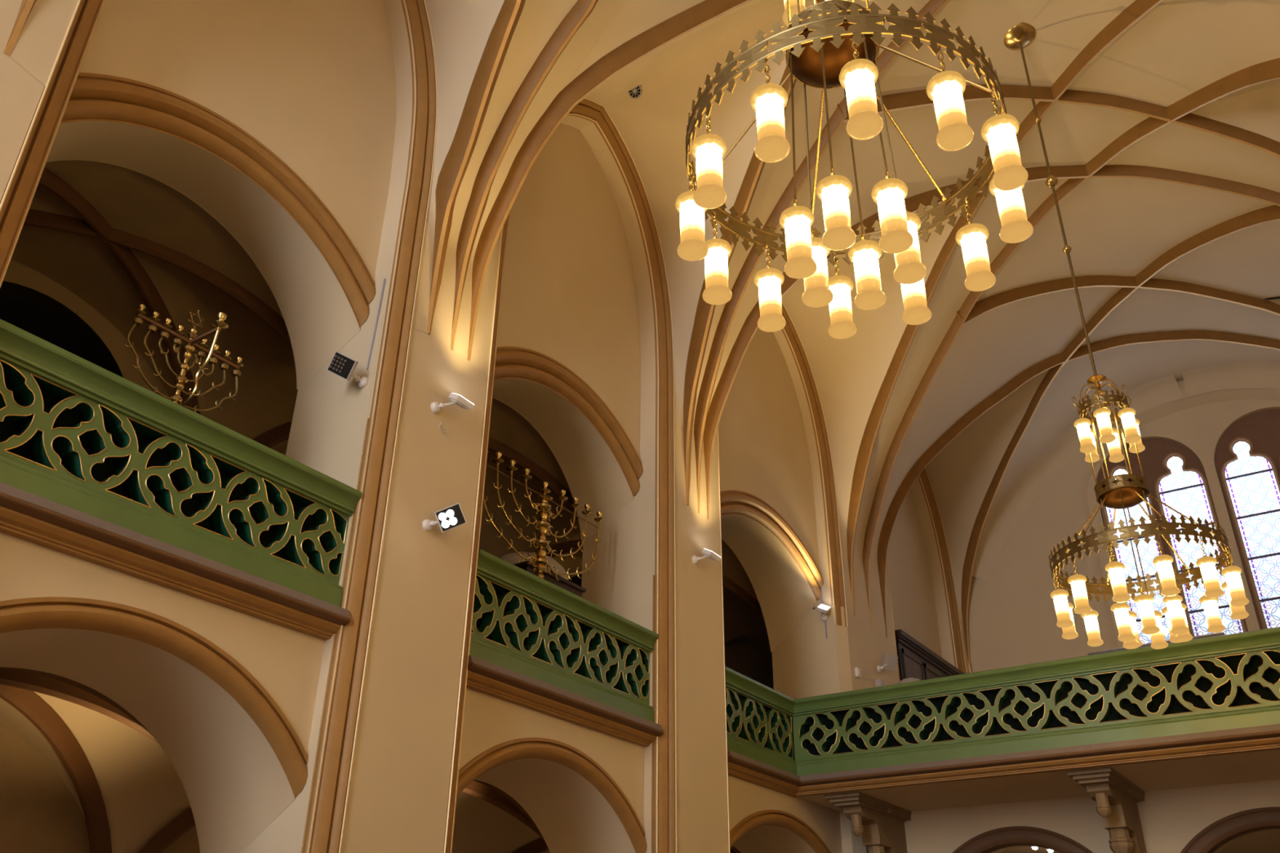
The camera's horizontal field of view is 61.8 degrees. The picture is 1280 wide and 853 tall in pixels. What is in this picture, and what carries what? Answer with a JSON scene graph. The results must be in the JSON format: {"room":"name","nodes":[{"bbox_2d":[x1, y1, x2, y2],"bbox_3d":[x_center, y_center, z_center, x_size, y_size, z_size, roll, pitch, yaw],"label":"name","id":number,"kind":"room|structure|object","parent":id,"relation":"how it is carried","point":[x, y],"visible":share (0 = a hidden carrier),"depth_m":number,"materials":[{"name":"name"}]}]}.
{"room":"house of worship","nodes":[
{"label":"house of worship","id":0,"kind":"room"},
{"bbox_2d":[0,691,541,852],"bbox_3d":[-2.417,4.721,11.666,2.480,1.859,14.840,-17,-34,30],"label":"ceiling","id":1,"kind":"structure","parent":0,"point":[126,764],"depth_m":10.13,"materials":[{"name":"beige paint"}]},
{"bbox_2d":[0,259,773,852],"bbox_3d":[-4.971,2.063,11.597,0.300,10.600,30.900,-17,-34,30],"label":"wall","id":2,"kind":"structure","parent":0,"point":[39,814],"depth_m":9.92,"materials":[{"name":"beige paint"}]},
{"bbox_2d":[0,280,123,377],"bbox_3d":[-6.168,-0.106,10.419,0.012,2.850,2.500,-17,-34,30],"label":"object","id":3,"kind":"structure","parent":2,"relation":"in","point":[28,309],"depth_m":11.07,"materials":[{"name":"black"}]},
{"bbox_2d":[568,573,582,586],"bbox_3d":[-0.723,3.816,17.468,0.012,2.850,2.500,-17,-34,30],"label":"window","id":4,"kind":"structure","parent":2,"relation":"in","point":[575,580],"depth_m":17.61,"materials":[{"name":"black glass"}]},
{"bbox_2d":[10,160,773,667],"bbox_3d":[-0.950,2.060,15.521,2.480,2.059,19.920,-17,-34,30],"label":"ceiling","id":5,"kind":"structure","parent":0,"point":[131,202],"depth_m":11.56,"materials":[{"name":"beige paint"}]},
{"bbox_2d":[0,0,957,852],"bbox_3d":[-2.316,-0.152,10.613,1.270,13.600,30.660,-17,-34,30],"label":"wall","id":6,"kind":"structure","parent":0,"point":[326,86],"depth_m":10.27,"materials":[{"name":"beige paint"}]},
{"bbox_2d":[3,0,36,56],"bbox_3d":[1.222,-5.451,7.939,11.840,5.910,1.136,-4,-29,8],"label":"trim","id":7,"kind":"structure","parent":6,"relation":"attached to","point":[26,6],"depth_m":7.38,"materials":[{"name":"brown paint"}]},
{"bbox_2d":[0,684,111,852],"bbox_3d":[-5.269,2.666,7.974,0.130,1.920,5.362,-2,-29,5],"label":"trim","id":8,"kind":"structure","parent":6,"relation":"attached to","point":[30,704],"depth_m":9.53,"materials":[{"name":"brown paint"}]},
{"bbox_2d":[0,666,157,742],"bbox_3d":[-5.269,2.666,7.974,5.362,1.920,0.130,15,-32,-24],"label":"trim","id":9,"kind":"structure","parent":6,"relation":"attached to","point":[11,677],"depth_m":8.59,"materials":[{"name":"brown paint"}]},
{"bbox_2d":[38,167,199,414],"bbox_3d":[-5.223,-1.029,9.995,0.130,2.137,5.363,-2,-29,5],"label":"trim","id":10,"kind":"structure","parent":6,"relation":"attached to","point":[51,181],"depth_m":10.74,"materials":[{"name":"brown paint"}]},
{"bbox_2d":[0,596,307,798],"bbox_3d":[-3.498,1.724,7.131,0.300,1.009,3.143,-17,-34,30],"label":"trim","id":11,"kind":"structure","parent":6,"relation":"attached to","point":[167,635],"depth_m":7.47,"materials":[{"name":"brown paint"}]},
{"bbox_2d":[23,208,293,351],"bbox_3d":[-5.223,-1.029,9.995,5.363,2.137,0.130,15,-32,-24],"label":"trim","id":12,"kind":"structure","parent":6,"relation":"attached to","point":[34,218],"depth_m":10.64,"materials":[{"name":"brown paint"}]},
{"bbox_2d":[0,482,350,639],"bbox_3d":[-3.311,0.956,7.426,0.258,0.224,3.193,-17,-34,30],"label":"trim","id":13,"kind":"structure","parent":6,"relation":"attached to","point":[26,516],"depth_m":7.35,"materials":[{"name":"brown paint"}]},
{"bbox_2d":[0,319,361,607],"bbox_3d":[-3.362,0.412,7.760,0.297,1.050,3.141,-17,-34,30],"label":"balustrade","id":14,"kind":"object","parent":13,"relation":"on","point":[76,433],"visible":1,"depth_m":7.66,"materials":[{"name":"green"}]},
{"bbox_2d":[60,72,375,328],"bbox_3d":[-3.560,-2.041,9.273,0.358,1.146,3.143,-17,-34,30],"label":"trim","id":15,"kind":"structure","parent":6,"relation":"attached to","point":[118,99],"depth_m":9.27,"materials":[{"name":"brown paint"}]},
{"bbox_2d":[0,0,437,852],"bbox_3d":[-3.255,-0.752,8.321,0.275,12.433,3.583,-17,-34,30],"label":"trim","id":16,"kind":"structure","parent":6,"relation":"attached to","point":[328,802],"depth_m":8.71,"materials":[{"name":"brown paint"}]},
{"bbox_2d":[138,781,542,852],"bbox_3d":[-2.675,4.534,11.332,5.345,1.920,0.130,15,-32,-24],"label":"trim","id":17,"kind":"structure","parent":6,"relation":"attached to","point":[184,822],"depth_m":10.57,"materials":[{"name":"brown paint"}]},
{"bbox_2d":[327,351,367,387],"bbox_3d":[-2.626,-0.513,9.648,0.290,0.273,0.328,-17,-34,30],"label":"floodlight","id":18,"kind":"object","parent":6,"relation":"attached to","point":[341,365],"visible":1,"depth_m":9.57,"materials":[{"name":"black plastic"}]},
{"bbox_2d":[366,278,386,369],"bbox_3d":[-2.467,-0.967,10.000,0.067,1.001,0.017,-17,-34,30],"label":"cable","id":19,"kind":"object","parent":6,"relation":"attached to","point":[384,279],"visible":1,"depth_m":9.98,"materials":[{"name":"white plastic"}]},
{"bbox_2d":[253,421,578,521],"bbox_3d":[-2.630,0.839,13.352,5.345,2.137,0.130,15,-32,-24],"label":"trim","id":20,"kind":"structure","parent":6,"relation":"attached to","point":[281,433],"depth_m":14.11,"materials":[{"name":"brown paint"}]},
{"bbox_2d":[422,502,466,532],"bbox_3d":[-1.733,0.809,9.481,0.383,0.278,0.168,0,-29,2],"label":"floodlight","id":21,"kind":"object","parent":6,"relation":"attached to","point":[451,517],"visible":1,"depth_m":9.45,"materials":[{"name":"black plastic"}]},
{"bbox_2d":[431,392,475,413],"bbox_3d":[-1.747,-0.214,10.049,0.263,0.229,0.338,-17,-34,30],"label":"floodlight","id":22,"kind":"object","parent":6,"relation":"attached to","point":[457,399],"visible":1,"depth_m":10.01,"materials":[{"name":"white plastic"}]},
{"bbox_2d":[426,0,525,334],"bbox_3d":[-0.692,-4.624,9.493,0.424,5.907,6.198,15,-32,-24],"label":"trim","id":23,"kind":"structure","parent":6,"relation":"attached to","point":[455,163],"depth_m":10.79,"materials":[{"name":"brown paint"}]},
{"bbox_2d":[473,779,545,841],"bbox_3d":[-1.742,3.919,10.935,0.160,1.220,4.067,-17,-34,30],"label":"trim","id":24,"kind":"structure","parent":6,"relation":"attached to","point":[517,804],"depth_m":11.56,"materials":[{"name":"brown paint"}]},
{"bbox_2d":[450,0,598,350],"bbox_3d":[1.385,-5.503,7.842,1.136,5.910,11.840,17,-32,-26],"label":"trim","id":25,"kind":"structure","parent":6,"relation":"attached to","point":[577,15],"depth_m":11.14,"materials":[{"name":"brown paint"}]},
{"bbox_2d":[456,737,647,852],"bbox_3d":[-0.912,3.592,10.476,0.300,0.981,3.098,-17,-34,30],"label":"trim","id":26,"kind":"structure","parent":6,"relation":"attached to","point":[565,754],"depth_m":10.68,"materials":[{"name":"brown paint"}]},
{"bbox_2d":[443,97,676,852],"bbox_3d":[-0.669,1.111,11.669,0.275,12.433,3.538,-17,-34,30],"label":"trim","id":27,"kind":"structure","parent":6,"relation":"attached to","point":[664,691],"depth_m":12.55,"materials":[{"name":"brown paint"}]},
{"bbox_2d":[466,655,663,746],"bbox_3d":[-0.725,2.819,10.774,0.258,0.224,3.148,-17,-34,30],"label":"trim","id":28,"kind":"structure","parent":6,"relation":"attached to","point":[484,677],"depth_m":10.57,"materials":[{"name":"brown stone"}]},
{"bbox_2d":[469,548,658,722],"bbox_3d":[-0.776,2.275,11.108,0.297,1.050,3.096,-17,-34,30],"label":"balustrade","id":29,"kind":"object","parent":28,"relation":"on","point":[526,624],"visible":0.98,"depth_m":10.99,"materials":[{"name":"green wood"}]},
{"bbox_2d":[493,346,643,497],"bbox_3d":[-0.974,-0.177,12.621,0.358,1.105,3.098,-17,-34,30],"label":"trim","id":30,"kind":"structure","parent":6,"relation":"attached to","point":[529,365],"depth_m":12.84,"materials":[{"name":"brown paint"}]},
{"bbox_2d":[466,0,752,361],"bbox_3d":[3.816,-3.573,11.316,11.829,5.910,1.065,-4,-29,8],"label":"trim","id":31,"kind":"structure","parent":6,"relation":"attached to","point":[641,46],"depth_m":11.58,"materials":[{"name":"brown paint"}]},
{"bbox_2d":[514,838,735,852],"bbox_3d":[0.176,6.590,15.023,6.193,1.924,0.130,17,-33,-27],"label":"trim","id":32,"kind":"structure","parent":6,"relation":"attached to","point":[540,846],"depth_m":14.34,"materials":[{"name":"brown paint"}]},
{"bbox_2d":[534,539,764,621],"bbox_3d":[0.222,2.895,17.043,6.194,2.141,0.130,17,-33,-27],"label":"trim","id":33,"kind":"structure","parent":6,"relation":"attached to","point":[566,546],"depth_m":18.02,"materials":[{"name":"brown paint"}]},
{"bbox_2d":[692,548,721,564],"bbox_3d":[0.846,1.637,13.415,0.263,0.209,0.308,-17,-34,30],"label":"floodlight","id":34,"kind":"object","parent":6,"relation":"attached to","point":[708,553],"visible":1,"depth_m":13.37,"materials":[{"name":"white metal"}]},
{"bbox_2d":[730,846,741,852],"bbox_3d":[0.990,5.968,14.429,0.160,1.404,4.783,-17,-34,30],"label":"trim","id":35,"kind":"structure","parent":6,"relation":"attached to","point":[733,848],"depth_m":15.10,"materials":[{"name":"brown paint"}]},
{"bbox_2d":[683,0,825,506],"bbox_3d":[2.422,-3.506,11.468,0.285,5.910,9.542,13,-31,-21],"label":"trim","id":36,"kind":"structure","parent":6,"relation":"attached to","point":[704,313],"depth_m":14.04,"materials":[{"name":"brown paint"}]},
{"bbox_2d":[720,489,823,600],"bbox_3d":[1.827,1.669,16.175,0.358,1.053,3.568,-17,-34,30],"label":"trim","id":37,"kind":"structure","parent":6,"relation":"attached to","point":[732,503],"depth_m":16.45,"materials":[{"name":"brown paint"}]},
{"bbox_2d":[729,809,831,852],"bbox_3d":[1.821,5.544,14.024,0.300,0.924,3.568,-17,-34,30],"label":"trim","id":38,"kind":"structure","parent":6,"relation":"attached to","point":[790,822],"depth_m":14.03,"materials":[{"name":"brown paint"}]},
{"bbox_2d":[717,301,848,852],"bbox_3d":[2.064,3.082,15.206,0.275,12.428,4.009,-17,-34,30],"label":"trim","id":39,"kind":"structure","parent":6,"relation":"attached to","point":[832,510],"depth_m":18.00,"materials":[{"name":"brown paint"}]},
{"bbox_2d":[820,574,822,613],"bbox_3d":[2.928,2.714,17.204,0.023,0.690,0.023,-17,-34,30],"label":"cable","id":40,"kind":"object","parent":6,"relation":"attached to","point":[820,575],"visible":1,"depth_m":17.19,"materials":[{"name":"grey plastic"}]},
{"bbox_2d":[693,0,950,513],"bbox_3d":[3.998,-3.630,11.207,1.065,5.910,11.829,17,-32,-27],"label":"trim","id":41,"kind":"structure","parent":6,"relation":"attached to","point":[886,57],"depth_m":14.28,"materials":[{"name":"brown paint"}]},
{"bbox_2d":[817,604,831,621],"bbox_3d":[2.905,2.916,16.927,0.201,0.257,0.260,-17,-34,30],"label":"floodlight","id":42,"kind":"object","parent":6,"relation":"attached to","point":[822,608],"visible":1,"depth_m":16.92,"materials":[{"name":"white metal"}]},
{"bbox_2d":[824,620,827,638],"bbox_3d":[2.947,3.202,16.919,0.023,0.321,0.027,-17,-34,30],"label":"cable","id":43,"kind":"object","parent":42,"relation":"hanging from","point":[825,620],"visible":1,"depth_m":16.91,"materials":[{"name":"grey plastic"}]},
{"bbox_2d":[854,667,861,678],"bbox_3d":[3.416,3.864,16.764,0.066,0.140,0.100,-17,-34,30],"label":"junction box","id":44,"kind":"object","parent":6,"relation":"attached to","point":[857,670],"visible":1,"depth_m":16.73,"materials":[{"name":"white plastic"}]},
{"bbox_2d":[875,679,884,687],"bbox_3d":[3.894,4.203,17.352,0.100,0.160,0.160,-17,-34,30],"label":"sensor box","id":45,"kind":"object","parent":6,"relation":"attached to","point":[879,682],"visible":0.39,"depth_m":17.31,"materials":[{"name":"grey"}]},
{"bbox_2d":[876,653,897,672],"bbox_3d":[4.076,3.905,17.642,0.368,0.314,0.148,7,-29,-12],"label":"floodlight","id":46,"kind":"object","parent":6,"relation":"attached to","point":[889,662],"visible":1,"depth_m":17.63,"materials":[{"name":"white plastic"}]},
{"bbox_2d":[885,467,967,681],"bbox_3d":[5.411,3.545,20.564,0.275,8.030,3.849,-17,-34,30],"label":"trim","id":47,"kind":"structure","parent":6,"relation":"attached to","point":[953,611],"depth_m":22.41,"materials":[{"name":"brown paint"}]},
{"bbox_2d":[703,164,1279,519],"bbox_3d":[6.617,-1.686,14.704,12.215,5.910,0.904,-2,-29,5],"label":"trim","id":48,"kind":"structure","parent":6,"relation":"attached to","point":[749,327],"depth_m":15.63,"materials":[{"name":"brown paint"}]},
{"bbox_2d":[727,724,1279,797],"bbox_3d":[5.971,3.123,11.178,10.800,0.224,2.130,-17,-34,30],"label":"trim","id":49,"kind":"structure","parent":6,"relation":"attached to","point":[1267,737],"depth_m":12.95,"materials":[{"name":"brown stone"}]},
{"bbox_2d":[846,0,1163,616],"bbox_3d":[5.065,-1.532,15.020,0.516,5.910,9.707,10,-30,-16],"label":"trim","id":50,"kind":"structure","parent":6,"relation":"attached to","point":[1137,9],"depth_m":16.81,"materials":[{"name":"brown paint"}]},
{"bbox_2d":[862,57,1279,627],"bbox_3d":[6.547,-1.664,14.745,0.904,5.910,12.215,15,-32,-24],"label":"trim","id":51,"kind":"structure","parent":6,"relation":"attached to","point":[1268,70],"depth_m":16.77,"materials":[{"name":"brown paint"}]},
{"bbox_2d":[0,0,1279,673],"bbox_3d":[2.428,-4.552,9.286,10.196,5.750,30.500,-17,-34,30],"label":"ceiling","id":52,"kind":"structure","parent":0,"point":[1113,226],"depth_m":15.06,"materials":[{"name":"paint"}]},
{"bbox_2d":[627,84,642,98],"bbox_3d":[-0.065,-4.490,14.289,0.210,0.169,0.169,-17,-34,30],"label":"ceiling vent","id":53,"kind":"object","parent":52,"relation":"in","point":[635,93],"visible":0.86,"depth_m":14.28,"materials":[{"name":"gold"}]},
{"bbox_2d":[675,0,1033,338],"bbox_3d":[1.093,-4.351,7.168,1.739,8.243,1.737,-17,-34,30],"label":"chandelier","id":54,"kind":"object","parent":52,"relation":"hanging from","point":[831,46],"visible":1,"depth_m":5.22,"materials":[{"name":"gold metal"}]},
{"bbox_2d":[836,84,1279,157],"bbox_3d":[7.382,-2.286,13.588,9.850,5.910,0.526,2,-29,-3],"label":"trim","id":55,"kind":"structure","parent":52,"relation":"attached to","point":[914,99],"depth_m":14.68,"materials":[{"name":"brown paint"}]},
{"bbox_2d":[956,275,1279,324],"bbox_3d":[10.346,-0.097,17.524,10.416,5.910,0.295,3,-29,-4],"label":"trim","id":56,"kind":"structure","parent":52,"relation":"attached to","point":[980,307],"depth_m":18.59,"materials":[{"name":"brown paint"}]},
{"bbox_2d":[1004,22,1249,648],"bbox_3d":[4.962,-1.586,12.168,1.728,8.273,1.727,-17,-34,30],"label":"chandelier","id":57,"kind":"object","parent":52,"relation":"hanging from","point":[1123,492],"visible":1,"depth_m":10.56,"materials":[{"name":"gold metal"}]},
{"bbox_2d":[795,749,1279,811],"bbox_3d":[8.757,5.082,14.708,10.900,0.215,7.800,-17,-34,30],"label":"balcony underside","id":58,"kind":"structure","parent":0,"point":[1261,766],"depth_m":13.50,"materials":[{"name":"beige paint"}]},
{"bbox_2d":[894,629,964,680],"bbox_3d":[5.359,5.699,19.419,0.430,3.150,3.420,-17,-34,30],"label":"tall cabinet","id":59,"kind":"object","parent":58,"relation":"on","point":[915,660],"visible":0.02,"depth_m":19.36,"materials":[{"name":"brown wood"}]},
{"bbox_2d":[724,626,1279,776],"bbox_3d":[5.965,2.597,11.544,10.900,1.050,2.230,-17,-34,30],"label":"balustrade","id":60,"kind":"object","parent":58,"relation":"on","point":[1229,681],"visible":0.94,"depth_m":13.29,"materials":[{"name":"green wood"}]},
{"bbox_2d":[1087,631,1225,655],"bbox_3d":[6.285,3.188,12.739,1.540,1.165,0.345,-17,-34,30],"label":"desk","id":61,"kind":"object","parent":58,"relation":"on","point":[1222,633],"visible":0.14,"depth_m":12.92,"materials":[{"name":"brown wood"}]},
{"bbox_3d":[4.127,4.773,15.805,0.600,1.280,0.720,-17,-34,30],"label":"stand","id":62,"kind":"object","parent":58,"relation":"on","visible":0},
{"bbox_2d":[897,677,920,684],"bbox_3d":[4.108,4.036,16.219,0.616,0.371,0.805,-17,-34,30],"label":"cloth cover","id":63,"kind":"object","parent":62,"relation":"on","point":[909,679],"visible":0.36,"depth_m":16.04,"materials":[{"name":"beige fabric"}]},
{"bbox_2d":[904,779,1279,852],"bbox_3d":[7.810,6.341,12.461,10.900,4.200,0.500,-17,-34,30],"label":"wall","id":64,"kind":"structure","parent":0,"point":[1170,819],"depth_m":14.10,"materials":[{"name":"beige paint"}]},
{"bbox_2d":[824,791,911,852],"bbox_3d":[3.191,7.120,13.973,0.500,4.185,1.850,-17,-34,30],"label":"console","id":65,"kind":"object","parent":64,"relation":"attached to","point":[880,824],"visible":1,"depth_m":14.72,"materials":[{"name":"stone"}]},
{"bbox_2d":[850,813,862,836],"bbox_3d":[2.933,5.400,14.446,0.160,0.279,0.160,18,-33,-29],"label":"pendant","id":66,"kind":"object","parent":65,"relation":"attached to","point":[856,827],"depth_m":14.40,"materials":[{"name":"stone"}]},
{"bbox_2d":[867,844,884,852],"bbox_3d":[3.265,5.909,14.734,0.259,0.450,0.259,18,-33,-29],"label":"pendant","id":67,"kind":"object","parent":65,"relation":"attached to","point":[872,848],"depth_m":14.69,"materials":[{"name":"stone"}]},
{"bbox_2d":[952,826,1093,852],"bbox_3d":[5.139,6.170,14.381,2.970,1.484,0.245,-17,-34,30],"label":"trim","id":68,"kind":"structure","parent":64,"relation":"attached to","point":[988,842],"depth_m":14.56,"materials":[{"name":"brown paint"}]},
{"bbox_2d":[1066,766,1146,852],"bbox_3d":[5.835,6.288,12.393,0.500,4.185,1.850,-17,-34,30],"label":"console","id":69,"kind":"object","parent":64,"relation":"attached to","point":[1117,797],"visible":1,"depth_m":13.08,"materials":[{"name":"stone"}]},
{"bbox_2d":[1095,792,1111,817],"bbox_3d":[5.577,4.568,12.867,0.160,0.279,0.160,18,-33,-29],"label":"pendant","id":70,"kind":"object","parent":69,"relation":"attached to","point":[1103,808],"depth_m":12.83,"materials":[{"name":"stone"}]},
{"bbox_2d":[1108,827,1133,852],"bbox_3d":[5.909,5.078,13.155,0.259,0.450,0.259,-5,-29,10],"label":"pendant","id":71,"kind":"object","parent":69,"relation":"attached to","point":[1120,842],"depth_m":13.07,"materials":[{"name":"stone"}]},
{"bbox_2d":[1180,807,1279,852],"bbox_3d":[7.725,5.357,12.836,2.970,1.484,0.245,-17,-34,30],"label":"trim","id":72,"kind":"structure","parent":64,"relation":"attached to","point":[1225,829],"depth_m":13.23,"materials":[{"name":"brown paint"}]},
{"bbox_2d":[968,362,1279,672],"bbox_3d":[11.013,2.717,19.728,11.500,10.400,0.790,-17,-34,30],"label":"wall","id":73,"kind":"structure","parent":0,"point":[1012,618],"depth_m":21.63,"materials":[{"name":"beige paint"}]},
{"bbox_2d":[877,329,1279,637],"bbox_3d":[9.188,0.701,19.009,10.715,5.910,0.255,-4,-29,8],"label":"trim","id":74,"kind":"structure","parent":73,"relation":"attached to","point":[1016,382],"depth_m":19.97,"materials":[{"name":"brown paint"}]},
{"bbox_2d":[961,204,1279,672],"bbox_3d":[8.000,1.821,18.218,0.560,8.660,10.203,8,-30,-14],"label":"trim","id":75,"kind":"structure","parent":73,"relation":"attached to","point":[1271,213],"depth_m":20.02,"materials":[{"name":"brown paint"}]},
{"bbox_2d":[1101,464,1170,644],"bbox_3d":[9.854,2.820,20.966,0.970,4.598,0.150,-17,-34,30],"label":"window","id":76,"kind":"structure","parent":73,"relation":"in","point":[1147,552],"depth_m":21.18,"materials":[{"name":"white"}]},
{"bbox_2d":[1154,452,1248,636],"bbox_3d":[10.712,2.550,20.453,0.970,4.598,0.150,-17,-34,30],"label":"window","id":77,"kind":"structure","parent":73,"relation":"in","point":[1187,492],"depth_m":20.80,"materials":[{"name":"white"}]},
{"bbox_2d":[1219,436,1279,629],"bbox_3d":[11.711,2.236,19.857,0.970,4.598,0.150,-17,-34,30],"label":"window","id":78,"kind":"structure","parent":73,"relation":"in","point":[1251,481],"depth_m":20.23,"materials":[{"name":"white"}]},
{"bbox_2d":[999,830,1279,852],"bbox_3d":[9.452,5.957,15.411,10.900,0.100,5.300,-17,-34,30],"label":"ceiling","id":79,"kind":"structure","parent":0,"point":[1268,842],"depth_m":15.76,"materials":[{"name":"beige paint"}]},
{"bbox_3d":[-1.302,4.045,12.907,3.450,0.340,22.500,-17,-34,30],"label":"floor","id":80,"kind":"structure","parent":0,"visible":0},
{"bbox_2d":[124,304,243,413],"bbox_3d":[-3.627,0.008,8.223,0.678,2.197,0.778,4,-29,-6],"label":"menorah","id":81,"kind":"object","parent":80,"relation":"on","point":[190,345],"visible":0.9,"depth_m":8.45,"materials":[{"name":"gold metal"}]},
{"bbox_2d":[133,304,146,315],"bbox_3d":[-3.873,-0.896,8.287,0.087,0.100,0.085,-17,-34,30],"label":"candle cup","id":82,"kind":"object","parent":81,"relation":"on","point":[140,312],"depth_m":8.27,"materials":[{"name":"gold metal"}]},
{"bbox_2d":[148,311,159,323],"bbox_3d":[-3.805,-0.847,8.374,0.087,0.100,0.085,-17,-34,30],"label":"candle cup","id":83,"kind":"object","parent":81,"relation":"on","point":[153,319],"depth_m":8.35,"materials":[{"name":"gold metal"}]},
{"bbox_2d":[160,318,172,329],"bbox_3d":[-3.744,-0.803,8.454,0.087,0.100,0.085,-17,-34,30],"label":"candle cup","id":84,"kind":"object","parent":81,"relation":"on","point":[166,326],"depth_m":8.43,"materials":[{"name":"gold metal"}]},
{"bbox_2d":[173,324,185,336],"bbox_3d":[-3.679,-0.757,8.537,0.087,0.100,0.085,-17,-34,30],"label":"candle cup","id":85,"kind":"object","parent":81,"relation":"on","point":[176,333],"depth_m":8.51,"materials":[{"name":"gold metal"}]},
{"bbox_2d":[197,338,208,348],"bbox_3d":[-3.556,-0.668,8.697,0.087,0.100,0.085,-17,-34,30],"label":"candle cup","id":86,"kind":"object","parent":81,"relation":"on","point":[200,345],"depth_m":8.67,"materials":[{"name":"gold metal"}]},
{"bbox_2d":[213,344,220,355],"bbox_3d":[-3.492,-0.622,8.780,0.087,0.100,0.085,-17,-34,30],"label":"candle cup","id":87,"kind":"object","parent":81,"relation":"on","point":[215,352],"depth_m":8.77,"materials":[{"name":"gold metal"}]},
{"bbox_2d":[210,312,228,331],"bbox_3d":[-3.319,-0.821,8.447,0.134,0.154,0.131,-17,-34,30],"label":"candle cup","id":88,"kind":"object","parent":81,"relation":"on","point":[219,324],"depth_m":8.42,"materials":[{"name":"gold metal"}]},
{"bbox_2d":[221,350,231,360],"bbox_3d":[-3.431,-0.577,8.860,0.087,0.100,0.085,-17,-34,30],"label":"candle cup","id":89,"kind":"object","parent":81,"relation":"on","point":[226,353],"depth_m":8.84,"materials":[{"name":"gold metal"}]},
{"bbox_2d":[232,356,243,368],"bbox_3d":[-3.363,-0.529,8.947,0.087,0.100,0.085,-17,-34,30],"label":"candle cup","id":90,"kind":"object","parent":81,"relation":"on","point":[235,365],"depth_m":8.92,"materials":[{"name":"gold metal"}]},
{"bbox_2d":[483,450,604,580],"bbox_3d":[-1.096,1.713,11.601,0.380,2.502,2.246,-17,-34,30],"label":"menorah","id":91,"kind":"object","parent":80,"relation":"on","point":[542,526],"visible":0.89,"depth_m":11.87,"materials":[{"name":"gold metal"}]},
{"bbox_2d":[492,452,503,465],"bbox_3d":[-1.537,0.354,11.580,0.129,0.147,0.126,-17,-34,30],"label":"candle cup","id":92,"kind":"object","parent":91,"relation":"on","point":[497,460],"depth_m":11.56,"materials":[{"name":"gold metal"}]},
{"bbox_2d":[506,459,517,473],"bbox_3d":[-1.408,0.447,11.746,0.129,0.147,0.126,-17,-34,30],"label":"candle cup","id":93,"kind":"object","parent":91,"relation":"on","point":[511,468],"depth_m":11.72,"materials":[{"name":"gold metal"}]},
{"bbox_2d":[520,468,532,481],"bbox_3d":[-1.268,0.547,11.927,0.129,0.147,0.126,-17,-34,30],"label":"candle cup","id":94,"kind":"object","parent":91,"relation":"on","point":[526,471],"depth_m":11.91,"materials":[{"name":"gold metal"}]},
{"bbox_2d":[538,481,550,494],"bbox_3d":[-1.084,0.714,12.148,0.140,0.160,0.136,-17,-34,30],"label":"candle cup","id":95,"kind":"object","parent":91,"relation":"on","point":[544,484],"depth_m":12.12,"materials":[{"name":"gold metal"}]},
{"bbox_2d":[556,489,568,502],"bbox_3d":[-0.899,0.813,12.405,0.129,0.147,0.126,-17,-34,30],"label":"candle cup","id":96,"kind":"object","parent":91,"relation":"on","point":[562,492],"depth_m":12.38,"materials":[{"name":"gold metal"}]},
{"bbox_2d":[569,497,581,510],"bbox_3d":[-0.759,0.914,12.586,0.129,0.147,0.126,-17,-34,30],"label":"candle cup","id":97,"kind":"object","parent":91,"relation":"on","point":[575,505],"depth_m":12.56,"materials":[{"name":"gold metal"}]},
{"bbox_2d":[582,504,592,516],"bbox_3d":[-0.630,1.007,12.753,0.129,0.147,0.126,-17,-34,30],"label":"candle cup","id":98,"kind":"object","parent":91,"relation":"on","point":[587,507],"depth_m":12.73,"materials":[{"name":"gold metal"}]},
{"bbox_2d":[594,511,604,524],"bbox_3d":[-0.490,1.107,12.934,0.129,0.147,0.126,-17,-34,30],"label":"candle cup","id":99,"kind":"object","parent":91,"relation":"on","point":[599,519],"depth_m":12.91,"materials":[{"name":"gold metal"}]},
{"bbox_2d":[512,560,586,597],"bbox_3d":[-1.188,2.492,12.088,0.560,1.600,1.090,-17,-34,30],"label":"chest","id":100,"kind":"object","parent":80,"relation":"on","point":[562,583],"visible":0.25,"depth_m":12.34,"materials":[{"name":"brown wood"}]},
{"bbox_2d":[500,551,568,580],"bbox_3d":[-1.173,1.685,12.560,0.578,0.261,1.142,-17,-34,30],"label":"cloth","id":101,"kind":"object","parent":100,"relation":"on","point":[513,558],"visible":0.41,"depth_m":12.28,"materials":[{"name":"beige fabric"}]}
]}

